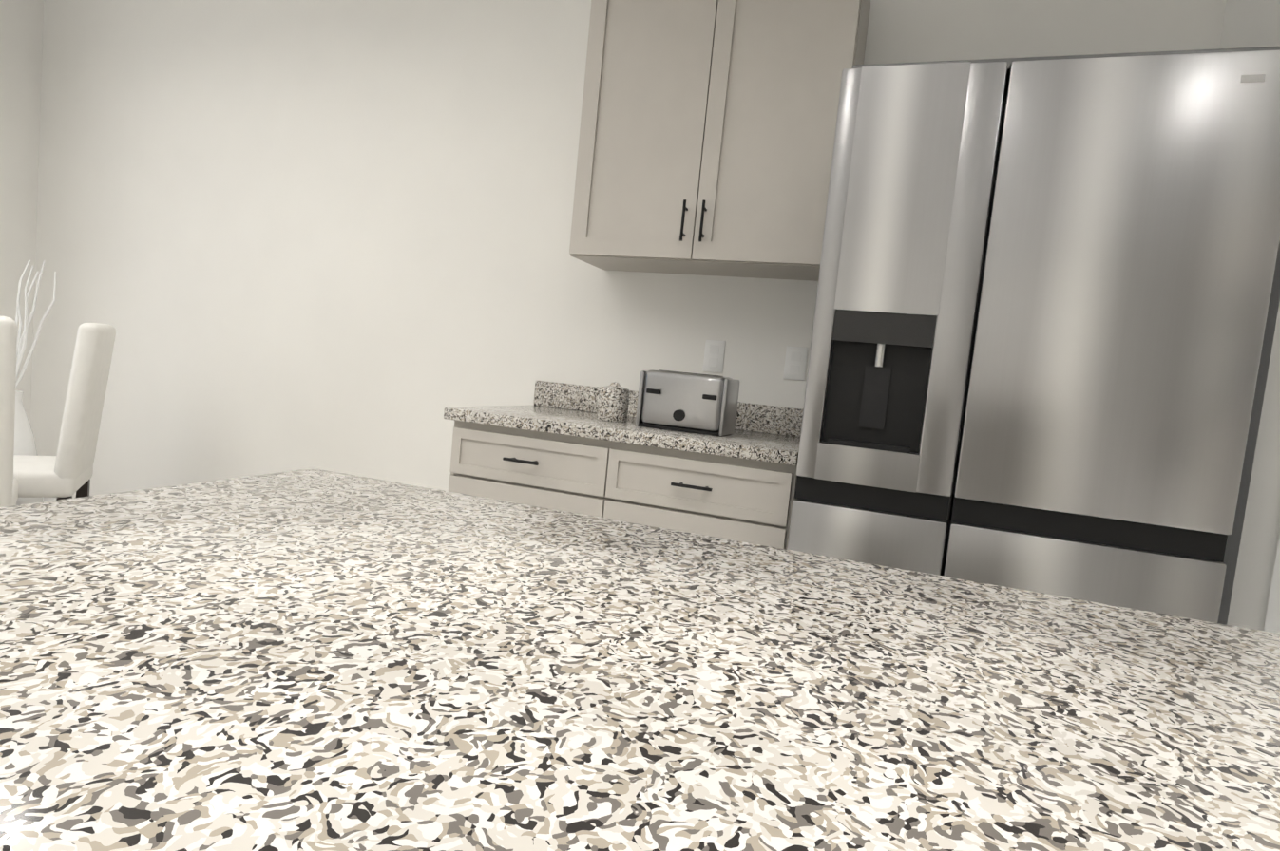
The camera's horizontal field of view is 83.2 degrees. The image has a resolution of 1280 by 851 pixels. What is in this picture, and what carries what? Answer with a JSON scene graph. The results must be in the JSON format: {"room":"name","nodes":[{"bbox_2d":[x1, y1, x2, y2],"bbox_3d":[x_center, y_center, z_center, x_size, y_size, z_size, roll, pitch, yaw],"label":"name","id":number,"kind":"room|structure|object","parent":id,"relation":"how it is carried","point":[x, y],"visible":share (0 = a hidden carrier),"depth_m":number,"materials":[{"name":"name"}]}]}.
{"room":"kitchen","nodes":[
{"label":"kitchen","id":0,"kind":"room"},
{"bbox_2d":[0,0,44,423],"bbox_3d":[-3.880,-0.844,2.393,0.150,2.740,3.250,7,5,19],"label":"wall","id":1,"kind":"structure","parent":0,"point":[21,36],"depth_m":3.78,"materials":[{"name":"paint"}]},
{"bbox_2d":[30,0,1226,498],"bbox_3d":[-0.046,-0.505,2.863,7.120,2.740,0.150,7,5,19],"label":"wall","id":2,"kind":"structure","parent":0,"point":[285,236],"depth_m":3.21,"materials":[{"name":"paint"}]},
{"bbox_2d":[42,497,57,502],"bbox_3d":[-1.965,0.589,3.496,3.060,0.100,0.014,7,5,19],"label":"baseboard","id":3,"kind":"structure","parent":2,"relation":"attached to","point":[48,499],"depth_m":3.90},
{"bbox_2d":[702,339,725,373],"bbox_3d":[0.275,-0.258,2.676,0.075,0.118,0.008,7,5,19],"label":"electrical outlet","id":4,"kind":"object","parent":2,"relation":"attached to","point":[714,355],"visible":1,"depth_m":2.67,"materials":[{"name":"white plastic"}]},
{"bbox_2d":[569,0,870,281],"bbox_3d":[0.261,-1.011,2.458,0.890,0.935,0.364,7,5,19],"label":"upper cabinet","id":5,"kind":"object","parent":2,"relation":"attached to","point":[707,134],"visible":0.98,"depth_m":2.33,"materials":[{"name":"paint"}]},
{"bbox_2d":[783,345,807,381],"bbox_3d":[0.556,-0.223,2.579,0.075,0.118,0.008,7,5,19],"label":"electrical outlet","id":6,"kind":"object","parent":2,"relation":"attached to","point":[795,362],"visible":1,"depth_m":2.58,"materials":[{"name":"white plastic"}]},
{"bbox_2d":[1217,0,1279,630],"bbox_3d":[2.157,-0.171,1.297,1.590,2.740,1.370,7,5,19],"label":"wall","id":7,"kind":"structure","parent":0,"point":[1251,547],"depth_m":1.64,"materials":[{"name":"paint"}]},
{"bbox_2d":[1263,536,1279,633],"bbox_3d":[1.712,0.052,1.167,0.118,2.232,0.974,3,5,-29],"label":"door frame","id":8,"kind":"structure","parent":7,"relation":"attached to","point":[1272,621],"depth_m":1.58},
{"bbox_3d":[-2.041,1.060,-1.463,12.150,0.100,9.750,7,5,19],"label":"floor","id":9,"kind":"structure","parent":0,"visible":0},
{"bbox_2d":[0,315,18,507],"bbox_3d":[-2.237,0.169,2.262,0.420,1.067,0.501,2,6,-39],"label":"chair","id":10,"kind":"object","parent":9,"relation":"on","point":[9,489],"visible":0.75,"depth_m":2.20,"materials":[{"name":"white leather"}]},
{"bbox_2d":[13,260,56,505],"bbox_3d":[-2.730,-0.066,3.099,0.280,1.311,0.283,7,5,19],"label":"vase","id":11,"kind":"object","parent":9,"relation":"on","point":[25,444],"visible":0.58,"depth_m":3.10,"materials":[{"name":"white ceramic"}]},
{"bbox_2d":[13,323,115,500],"bbox_3d":[-2.399,0.112,2.808,0.501,1.067,0.420,3,5,-29],"label":"chair","id":12,"kind":"object","parent":9,"relation":"on","point":[65,472],"visible":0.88,"depth_m":2.71,"materials":[{"name":"white leather"}]},
{"bbox_2d":[443,381,802,549],"bbox_3d":[-0.041,0.397,2.470,1.135,1.010,0.653,7,5,19],"label":"base cabinet","id":13,"kind":"object","parent":9,"relation":"on","point":[560,447],"visible":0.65,"depth_m":2.18,"materials":[{"name":"paint"}]},
{"bbox_2d":[443,381,802,466],"bbox_3d":[0.005,-0.036,2.447,1.135,0.138,0.632,7,5,19],"label":"countertop","id":14,"kind":"structure","parent":13,"relation":"on","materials":[{"name":"stone"}]},
{"bbox_2d":[596,382,630,422],"bbox_3d":[-0.090,-0.083,2.456,0.104,0.132,0.104,7,5,19],"label":"canister","id":15,"kind":"object","parent":14,"relation":"on","point":[613,404],"visible":1,"depth_m":2.41,"materials":[{"name":"stone"}]},
{"bbox_2d":[635,369,739,436],"bbox_3d":[0.157,-0.078,2.353,0.290,0.187,0.194,7,5,19],"label":"toaster","id":16,"kind":"object","parent":14,"relation":"on","point":[693,403],"visible":1,"depth_m":2.27,"materials":[{"name":"silver metal"}]},
{"bbox_2d":[0,468,1279,850],"bbox_3d":[-0.315,0.421,-0.308,1.210,1.328,2.420,7,5,19],"label":"kitchen island","id":17,"kind":"object","parent":9,"relation":"on","point":[310,660],"visible":1,"depth_m":0.40,"materials":[{"name":"stone"}]},
{"bbox_2d":[786,46,1279,623],"bbox_3d":[0.952,0.092,2.020,0.910,1.875,0.776,7,5,19],"label":"refrigerator","id":18,"kind":"object","parent":9,"relation":"on","point":[1043,297],"visible":0.73,"depth_m":1.61,"materials":[{"name":"metal"}]}
]}

